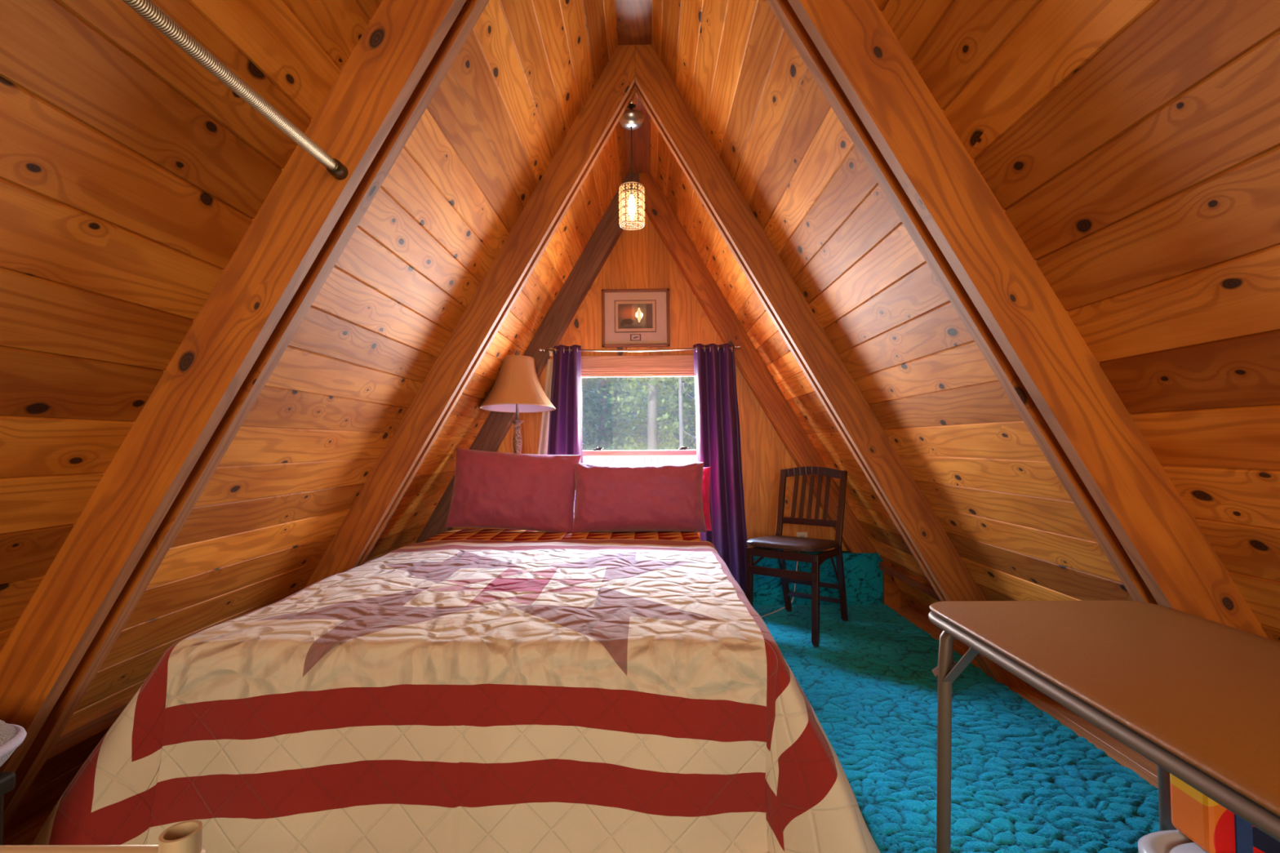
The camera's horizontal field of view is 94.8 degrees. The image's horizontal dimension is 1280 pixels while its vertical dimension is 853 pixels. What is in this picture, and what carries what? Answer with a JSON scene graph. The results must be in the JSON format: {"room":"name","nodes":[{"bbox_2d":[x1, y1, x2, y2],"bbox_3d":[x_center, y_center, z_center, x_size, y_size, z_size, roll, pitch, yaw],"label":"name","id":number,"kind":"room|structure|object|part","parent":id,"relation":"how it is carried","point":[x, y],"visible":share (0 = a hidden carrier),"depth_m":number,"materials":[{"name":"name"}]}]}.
{"room":"attic bedroom","nodes":[
{"label":"attic bedroom","id":0,"kind":"room"},
{"bbox_2d":[0,0,627,835],"bbox_3d":[-0.930,-0.380,0.834,1.782,3.022,6.320,0,-2,1],"label":"wall","id":1,"kind":"structure","parent":0,"point":[131,175],"depth_m":1.25,"materials":[{"name":"brown wood"}]},
{"bbox_2d":[45,695,133,760],"bbox_3d":[-1.524,0.844,1.900,0.054,0.057,3.677,0,-2,1],"label":"trim","id":2,"kind":"structure","parent":1,"relation":"attached to","point":[79,732],"depth_m":1.60,"materials":[{"name":"brown wood"}]},
{"bbox_2d":[121,0,348,180],"bbox_3d":[-0.649,-0.550,0.678,0.033,0.059,1.177,0,-2,1],"label":"clothes rod","id":3,"kind":"object","parent":1,"relation":"attached to","point":[148,10],"visible":1,"depth_m":0.92,"materials":[{"name":"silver metal"}]},
{"bbox_2d":[0,0,488,833],"bbox_3d":[-0.869,-0.312,1.316,1.679,2.775,0.108,0,-2,1],"label":"ceiling beam","id":4,"kind":"structure","parent":1,"relation":"attached to","point":[49,660],"depth_m":1.26,"materials":[{"name":"brown wood"}]},
{"bbox_2d":[305,44,635,587],"bbox_3d":[-0.852,-0.274,2.598,1.679,2.775,0.108,0,-2,1],"label":"trim","id":5,"kind":"structure","parent":1,"relation":"attached to","point":[364,523],"depth_m":2.55,"materials":[{"name":"brown wood"}]},
{"bbox_2d":[537,345,741,355],"bbox_3d":[-0.004,-0.484,3.719,1.274,0.058,0.078,0,-2,1],"label":"curtain rod","id":6,"kind":"object","parent":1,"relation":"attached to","point":[550,350],"visible":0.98,"depth_m":3.69,"materials":[{"name":"silver metal"}]},
{"bbox_2d":[537,359,553,454],"bbox_3d":[-0.599,0.071,3.741,0.190,1.000,0.026,0,-2,1],"label":"curtain liner","id":7,"kind":"object","parent":6,"relation":"hanging from","point":[544,434],"visible":0.36,"depth_m":3.74,"materials":[{"name":"white fabric"}]},
{"bbox_2d":[546,344,582,516],"bbox_3d":[-0.489,0.137,3.678,0.270,1.292,0.062,0,-2,1],"label":"curtain","id":8,"kind":"object","parent":6,"relation":"hanging from","point":[565,430],"visible":0.59,"depth_m":3.69,"materials":[{"name":"purple fabric"}]},
{"bbox_3d":[-0.004,-0.484,3.691,1.190,0.033,0.013,0,-2,1],"label":"rod","id":9,"kind":"part","parent":6,"relation":"part of","materials":[{"name":"silver metal"}]},
{"bbox_2d":[693,342,747,594],"bbox_3d":[0.511,0.280,3.661,0.344,1.592,0.067,0,-2,1],"label":"curtain","id":10,"kind":"object","parent":6,"relation":"hanging from","point":[718,446],"visible":0.84,"depth_m":3.66,"materials":[{"name":"purple fabric"}]},
{"bbox_2d":[2,606,1158,844],"bbox_3d":[-0.018,1.109,0.768,3.515,0.110,6.200,0,-2,1],"label":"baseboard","id":11,"kind":"structure","parent":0,"point":[26,833],"depth_m":2.06,"materials":[{"name":"brown wood"}]},
{"bbox_2d":[752,604,1177,852],"bbox_3d":[-0.007,1.060,1.434,3.020,0.017,4.530,0,-2,1],"label":"carpet","id":12,"kind":"object","parent":11,"relation":"on","point":[1023,780],"visible":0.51,"depth_m":1.92,"materials":[{"name":"teal carpet"}]},
{"bbox_2d":[0,772,15,844],"bbox_3d":[-1.300,0.847,0.963,0.230,0.392,0.310,0,-2,1],"label":"storage chest","id":13,"kind":"object","parent":12,"relation":"on","point":[7,780],"visible":1,"depth_m":1.11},
{"bbox_3d":[-1.301,0.668,0.968,0.230,0.035,0.310,0,-2,1],"label":"lid","id":14,"kind":"part","parent":13,"relation":"part of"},
{"bbox_2d":[0,720,26,766],"bbox_3d":[-1.267,0.588,0.985,0.264,0.114,0.344,0,-2,1],"label":"cushion","id":15,"kind":"object","parent":13,"relation":"on","point":[11,735],"visible":1,"depth_m":1.09,"materials":[{"name":"white fabric"}]},
{"bbox_2d":[0,819,205,852],"bbox_3d":[-0.717,0.695,0.519,0.660,0.664,0.040,0,-2,1],"label":"metal rail","id":16,"kind":"object","parent":12,"relation":"on","point":[185,837],"visible":1,"depth_m":0.52,"materials":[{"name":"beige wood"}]},
{"bbox_3d":[-0.407,0.693,0.515,0.037,0.664,0.037,0,-2,1],"label":"post","id":17,"kind":"part","parent":16,"relation":"part of","materials":[{"name":"beige metal"}]},
{"bbox_2d":[479,349,555,453],"bbox_3d":[-0.730,0.340,3.524,0.450,1.602,0.449,0,-2,-3],"label":"floor lamp","id":18,"kind":"object","parent":12,"relation":"on","point":[517,388],"visible":0.79,"depth_m":3.43,"materials":[{"name":"fabric"}]},
{"bbox_3d":[-0.729,0.550,3.502,0.170,1.179,0.170,0,-2,1],"label":"carved stem","id":19,"kind":"part","parent":18,"relation":"part of","materials":[{"name":"brown wood"}]},
{"bbox_2d":[515,404,519,419],"bbox_3d":[-0.734,-0.117,3.522,0.032,0.175,0.032,0,-2,1],"label":"socket","id":20,"kind":"object","parent":18,"relation":"attached to","point":[517,405],"depth_m":3.51,"materials":[{"name":"silver metal"}]},
{"bbox_3d":[-0.734,-0.254,3.542,0.449,0.312,0.448,0,-2,1],"label":"lamp shade","id":21,"kind":"part","parent":18,"relation":"part of","materials":[{"name":"beige fabric"}]},
{"bbox_2d":[760,551,799,617],"bbox_3d":[0.755,0.926,3.465,0.053,0.362,0.915,-2,-2,43],"label":"power cord","id":22,"kind":"object","parent":12,"relation":"on","point":[798,552],"visible":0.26,"depth_m":3.57,"materials":[{"name":"beige plastic"}]},
{"bbox_2d":[745,466,848,646],"bbox_3d":[0.866,0.663,3.232,0.396,0.867,0.557,-2,-2,36],"label":"folding chair","id":23,"kind":"object","parent":12,"relation":"on","point":[770,546],"visible":0.99,"depth_m":3.25,"materials":[{"name":"brown wood"}]},
{"bbox_3d":[0.584,0.868,3.145,0.034,0.434,0.048,-2,-2,36],"label":"leg","id":24,"kind":"part","parent":23,"relation":"part of","materials":[{"name":"brown wood"}]},
{"bbox_3d":[0.842,0.676,3.488,0.053,0.839,0.153,-2,-2,36],"label":"post","id":25,"kind":"part","parent":23,"relation":"part of","materials":[{"name":"brown wood"}]},
{"bbox_3d":[0.823,0.629,3.176,0.396,0.064,0.415,-2,-2,36],"label":"seat","id":26,"kind":"part","parent":23,"relation":"part of","materials":[{"name":"brown leather"}]},
{"bbox_3d":[0.826,0.675,3.178,0.380,0.058,0.372,-2,-2,36],"label":"seat frame","id":27,"kind":"part","parent":23,"relation":"part of","materials":[{"name":"brown wood"}]},
{"bbox_3d":[0.969,0.545,3.366,0.346,0.036,0.018,-2,-2,36],"label":"rail","id":28,"kind":"part","parent":23,"relation":"part of","materials":[{"name":"brown wood"}]},
{"bbox_3d":[1.011,0.269,3.449,0.370,0.069,0.020,-2,-2,36],"label":"rail","id":29,"kind":"part","parent":23,"relation":"part of","materials":[{"name":"brown wood"}]},
{"bbox_3d":[0.875,0.860,2.932,0.034,0.434,0.048,-2,-2,36],"label":"leg","id":30,"kind":"part","parent":23,"relation":"part of","materials":[{"name":"brown wood"}]},
{"bbox_3d":[1.121,0.669,3.284,0.044,0.838,0.153,-2,-2,36],"label":"post","id":31,"kind":"part","parent":23,"relation":"part of","materials":[{"name":"brown wood"}]},
{"bbox_2d":[928,600,1279,852],"bbox_3d":[0.797,0.682,0.744,0.472,0.682,0.897,0,-2,1],"label":"folding table","id":32,"kind":"object","parent":12,"relation":"on","point":[1198,698],"visible":1,"depth_m":0.84,"materials":[{"name":"brown plastic"}]},
{"bbox_3d":[0.609,0.690,1.142,0.078,0.642,0.035,0,-2,1],"label":"leg","id":33,"kind":"part","parent":32,"relation":"part of","materials":[{"name":"grey metal"}]},
{"bbox_3d":[0.996,0.687,1.137,0.078,0.642,0.035,0,-2,1],"label":"leg","id":34,"kind":"part","parent":32,"relation":"part of","materials":[{"name":"grey metal"}]},
{"bbox_2d":[1137,830,1208,852],"bbox_3d":[1.075,0.886,0.928,0.382,0.281,0.346,0,-2,1],"label":"tub","id":35,"kind":"object","parent":12,"relation":"on","point":[1167,841],"visible":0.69,"depth_m":1.07,"materials":[{"name":"white plastic"}]},
{"bbox_2d":[1169,773,1279,852],"bbox_3d":[1.113,0.607,1.057,0.250,0.279,0.090,0,-2,3],"label":"box","id":36,"kind":"object","parent":35,"relation":"on","point":[1211,826],"visible":0.22,"depth_m":1.02,"materials":[{"name":"cardboard"}]},
{"bbox_3d":[-0.411,0.839,2.432,1.420,0.486,1.880,0,-2,1],"label":"bed","id":37,"kind":"object","parent":12,"relation":"on","visible":0},
{"bbox_2d":[31,538,880,852],"bbox_3d":[-0.430,0.797,2.025,2.096,0.528,1.887,0,-2,1],"label":"quilt","id":38,"kind":"object","parent":37,"relation":"on","point":[576,695],"visible":1,"depth_m":1.41,"materials":[{"name":"beige fabric"}]},
{"bbox_2d":[423,528,701,542],"bbox_3d":[-0.403,0.632,3.148,1.500,0.106,0.480,0,-2,1],"label":"blanket","id":39,"kind":"object","parent":37,"relation":"on","point":[511,535],"visible":0.58,"depth_m":3.15,"materials":[{"name":"orange fabric"}]},
{"bbox_2d":[444,448,582,532],"bbox_3d":[-0.715,0.365,3.345,0.760,0.489,0.238,0,-2,3],"label":"pillow","id":40,"kind":"object","parent":39,"relation":"on","point":[491,489],"visible":0.96,"depth_m":3.27,"materials":[{"name":"red fabric"}]},
{"bbox_2d":[572,462,706,533],"bbox_3d":[-0.005,0.399,3.312,0.754,0.390,0.325,0,-2,-4],"label":"pillow","id":41,"kind":"object","parent":39,"relation":"on","point":[667,496],"visible":0.96,"depth_m":3.20,"materials":[{"name":"red fabric"}]},
{"bbox_2d":[702,466,711,530],"bbox_3d":[0.226,0.434,3.525,0.400,0.378,0.167,0,-2,1],"label":"pillow","id":42,"kind":"object","parent":37,"relation":"on","point":[706,471],"visible":0.18,"depth_m":3.49,"materials":[{"name":"red fabric"}]},
{"bbox_2d":[614,0,652,173],"bbox_3d":[-0.046,-1.802,0.855,0.150,0.165,6.100,0,-2,1],"label":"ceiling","id":43,"kind":"structure","parent":0,"point":[633,17],"depth_m":2.54,"materials":[{"name":"brown wood"}]},
{"bbox_2d":[618,93,644,230],"bbox_3d":[-0.040,-1.296,2.731,0.122,0.737,0.122,0,-2,1],"label":"pendant lamp","id":44,"kind":"object","parent":43,"relation":"hanging from","point":[631,119],"visible":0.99,"depth_m":2.70,"materials":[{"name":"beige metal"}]},
{"bbox_3d":[-0.038,-1.017,2.722,0.122,0.170,0.122,0,-2,1],"label":"lamp shade","id":45,"kind":"part","parent":44,"relation":"part of","materials":[{"name":"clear glass"}]},
{"bbox_3d":[-0.039,-1.259,2.729,0.006,0.270,0.006,0,-2,-22],"label":"cord","id":46,"kind":"part","parent":44,"relation":"part of","materials":[{"name":"black"}]},
{"bbox_3d":[-0.038,-1.014,2.722,0.034,0.122,0.033,0,-2,1],"label":"bulb","id":47,"kind":"part","parent":44,"relation":"part of","materials":[{"name":"white glass"}]},
{"bbox_2d":[452,204,847,551],"bbox_3d":[0.058,-0.279,3.930,3.405,2.952,0.140,0,-2,1],"label":"wall","id":48,"kind":"structure","parent":0,"point":[639,259],"depth_m":3.86,"materials":[{"name":"brown wood"}]},
{"bbox_2d":[415,173,639,542],"bbox_3d":[-0.836,-0.238,3.816,1.679,2.775,0.108,0,-2,1],"label":"trim","id":49,"kind":"structure","parent":48,"relation":"attached to","point":[608,231],"depth_m":3.77,"materials":[{"name":"brown wood"}]},
{"bbox_2d":[601,288,670,347],"bbox_3d":[-0.028,-0.711,3.857,0.444,0.380,0.025,-1,-2,1],"label":"framed picture","id":50,"kind":"object","parent":48,"relation":"attached to","point":[630,317],"visible":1,"depth_m":3.86,"materials":[{"name":"brown wood"}]},
{"bbox_2d":[617,303,653,328],"bbox_3d":[-0.030,-0.723,3.857,0.226,0.162,0.002,-1,-2,1],"label":"print","id":51,"kind":"object","parent":50,"relation":"attached to","point":[630,316],"depth_m":3.86},
{"bbox_2d":[581,355,697,456],"bbox_3d":[-0.008,0.008,3.857,1.050,0.944,0.141,0,-2,1],"label":"window","id":52,"kind":"structure","parent":48,"relation":"in","point":[641,366],"depth_m":3.85,"materials":[{"name":"brown wood"}]},
{"bbox_3d":[-0.011,-0.356,3.865,0.905,0.035,0.024,0,-2,1],"label":"header moulding","id":53,"kind":"part","parent":52,"relation":"part of","materials":[{"name":"brown wood"}]},
{"bbox_3d":[-0.008,0.008,3.842,1.050,0.944,0.020,0,-2,1],"label":"casing","id":54,"kind":"part","parent":52,"relation":"part of","materials":[{"name":"brown wood"}]},
{"bbox_3d":[-0.008,0.028,3.881,0.910,0.835,0.050,0,-2,1],"label":"frame","id":55,"kind":"part","parent":52,"relation":"part of","materials":[{"name":"brown wood"}]},
{"bbox_3d":[-0.007,0.174,3.877,0.840,0.034,0.045,0,-2,1],"label":"meeting rail","id":56,"kind":"part","parent":52,"relation":"part of","materials":[{"name":"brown wood"}]},
{"bbox_2d":[582,455,697,463],"bbox_3d":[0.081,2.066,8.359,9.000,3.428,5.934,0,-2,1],"label":"window sill","id":57,"kind":"structure","parent":52,"relation":"attached to","point":[590,459],"depth_m":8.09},
{"bbox_2d":[639,173,909,606],"bbox_3d":[0.844,-0.250,3.794,1.679,2.775,0.108,0,-2,1],"label":"trim","id":58,"kind":"structure","parent":48,"relation":"attached to","point":[668,226],"depth_m":3.75,"materials":[{"name":"brown wood"}]},
{"bbox_2d":[796,532,807,537],"bbox_3d":[1.049,0.742,3.811,0.070,0.115,0.010,0,-2,1],"label":"wall outlet","id":59,"kind":"object","parent":48,"relation":"attached to","point":[798,534],"visible":0.27,"depth_m":3.81,"materials":[{"name":"beige plastic"}]},
{"bbox_2d":[753,551,883,605],"bbox_3d":[0.016,0.974,3.759,3.007,0.338,0.125,0,-2,1],"label":"trim","id":60,"kind":"structure","parent":48,"relation":"attached to","point":[864,578],"depth_m":3.69,"materials":[{"name":"teal carpet"}]},
{"bbox_2d":[650,0,1279,642],"bbox_3d":[0.858,-0.393,0.811,1.782,3.022,6.320,0,-2,1],"label":"wall","id":61,"kind":"structure","parent":0,"point":[1131,148],"depth_m":1.17,"materials":[{"name":"brown wood"}]},
{"bbox_2d":[635,44,1033,687],"bbox_3d":[0.828,-0.286,2.576,1.679,2.775,0.108,0,-2,1],"label":"ceiling beam","id":62,"kind":"structure","parent":61,"relation":"attached to","point":[930,544],"depth_m":2.53,"materials":[{"name":"brown wood"}]},
{"bbox_2d":[882,560,901,608],"bbox_3d":[1.572,0.980,3.687,0.100,0.300,0.040,0,-2,1],"label":"trim","id":63,"kind":"structure","parent":61,"relation":"attached to","point":[891,591],"depth_m":3.67,"materials":[{"name":"brown wood"}]},
{"bbox_2d":[879,561,941,601],"bbox_3d":[1.498,0.822,1.860,0.054,0.057,3.677,0,-2,1],"label":"trim","id":64,"kind":"structure","parent":61,"relation":"attached to","point":[912,581],"depth_m":3.26,"materials":[{"name":"brown wood"}]},
{"bbox_2d":[765,0,1268,638],"bbox_3d":[0.811,-0.325,1.294,1.679,2.775,0.108,0,-2,1],"label":"ceiling beam","id":65,"kind":"structure","parent":61,"relation":"attached to","point":[1159,552],"depth_m":1.25,"materials":[{"name":"brown wood"}]},
{"label":"outside","id":66,"kind":"structure","parent":0,"visible":0},
{"bbox_3d":[0.431,3.157,34.319,60.000,3.430,60.000,0,-2,1],"label":"ground","id":67,"kind":"structure","parent":66,"visible":0},
{"bbox_2d":[582,414,589,450],"bbox_3d":[-2.245,-0.589,12.211,2.480,9.002,2.525,1,-2,-42],"label":"fir tree","id":68,"kind":"object","parent":67,"relation":"on","point":[583,428],"visible":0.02,"depth_m":12.03,"materials":[{"name":"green plant"}]},
{"bbox_2d":[582,381,598,448],"bbox_3d":[-2.206,-1.038,17.290,2.637,10.202,2.544,0,-2,1],"label":"fir tree","id":69,"kind":"object","parent":67,"relation":"on","point":[586,401],"visible":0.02,"depth_m":17.31,"materials":[{"name":"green plant"}]},
{"bbox_2d":[582,377,610,448],"bbox_3d":[-2.063,-1.490,22.302,2.580,11.402,2.547,-2,-2,33],"label":"fir tree","id":70,"kind":"object","parent":67,"relation":"on","point":[584,377],"visible":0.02,"depth_m":22.15,"materials":[{"name":"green plant"}]},
{"bbox_2d":[581,377,646,450],"bbox_3d":[-1.056,-0.820,14.800,2.694,9.602,2.537,0,-2,1],"label":"fir tree","id":71,"kind":"object","parent":67,"relation":"on","point":[603,435],"visible":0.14,"depth_m":14.56,"materials":[{"name":"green plant"}]},
{"bbox_2d":[582,377,647,450],"bbox_3d":[-0.946,-1.272,19.796,2.558,10.802,2.569,-2,-2,33],"label":"fir tree","id":72,"kind":"object","parent":67,"relation":"on","point":[615,435],"visible":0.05,"depth_m":19.64,"materials":[{"name":"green plant"}]},
{"bbox_2d":[608,377,642,448],"bbox_3d":[-0.957,-1.722,24.850,2.880,12.002,2.663,-1,-2,27],"label":"broadleaf tree","id":73,"kind":"object","parent":67,"relation":"on","point":[631,377],"visible":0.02,"depth_m":24.63,"materials":[{"name":"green plant"}]},
{"bbox_2d":[596,376,696,450],"bbox_3d":[0.266,-0.606,12.235,2.644,9.002,2.511,0,-2,1],"label":"broadleaf tree","id":74,"kind":"object","parent":67,"relation":"on","point":[651,392],"visible":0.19,"depth_m":12.20,"materials":[{"name":"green plant"}]},
{"bbox_2d":[608,377,687,450],"bbox_3d":[0.211,-1.056,17.266,2.566,10.202,2.668,0,-2,1],"label":"broadleaf tree","id":75,"kind":"object","parent":67,"relation":"on","point":[640,403],"visible":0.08,"depth_m":16.98,"materials":[{"name":"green plant"}]},
{"bbox_2d":[619,377,676,449],"bbox_3d":[0.324,-1.508,22.265,2.568,11.402,2.439,0,-2,1],"label":"fir tree","id":76,"kind":"object","parent":67,"relation":"on","point":[645,408],"visible":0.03,"depth_m":22.13,"materials":[{"name":"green plant"}]},
{"bbox_2d":[646,376,696,449],"bbox_3d":[1.536,-1.292,19.723,2.712,10.802,2.409,1,-2,-28],"label":"fir tree","id":77,"kind":"object","parent":67,"relation":"on","point":[689,418],"visible":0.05,"depth_m":19.46,"materials":[{"name":"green plant"}]},
{"bbox_2d":[658,382,696,447],"bbox_3d":[1.607,-1.744,24.689,2.554,12.002,2.591,0,-2,1],"label":"fir tree","id":78,"kind":"object","parent":67,"relation":"on","point":[661,382],"visible":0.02,"depth_m":24.49,"materials":[{"name":"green plant"}]},
{"bbox_2d":[659,376,696,449],"bbox_3d":[1.497,-0.843,14.639,2.433,9.602,2.655,0,-2,1],"label":"broadleaf tree","id":79,"kind":"object","parent":67,"relation":"on","point":[692,402],"visible":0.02,"depth_m":14.63,"materials":[{"name":"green plant"}]},
{"bbox_2d":[678,376,683,448],"bbox_3d":[0.711,-0.364,10.428,1.245,8.601,0.248,0,-2,1],"label":"bare tree","id":80,"kind":"object","parent":67,"relation":"on","point":[680,386],"visible":0.03,"depth_m":10.48,"materials":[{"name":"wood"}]},
{"bbox_2d":[679,378,696,439],"bbox_3d":[1.309,-0.371,10.320,1.246,8.601,0.248,0,-2,1],"label":"bare tree","id":81,"kind":"object","parent":67,"relation":"on","point":[679,379],"visible":0.12,"depth_m":10.25,"materials":[{"name":"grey plant"}]}
]}

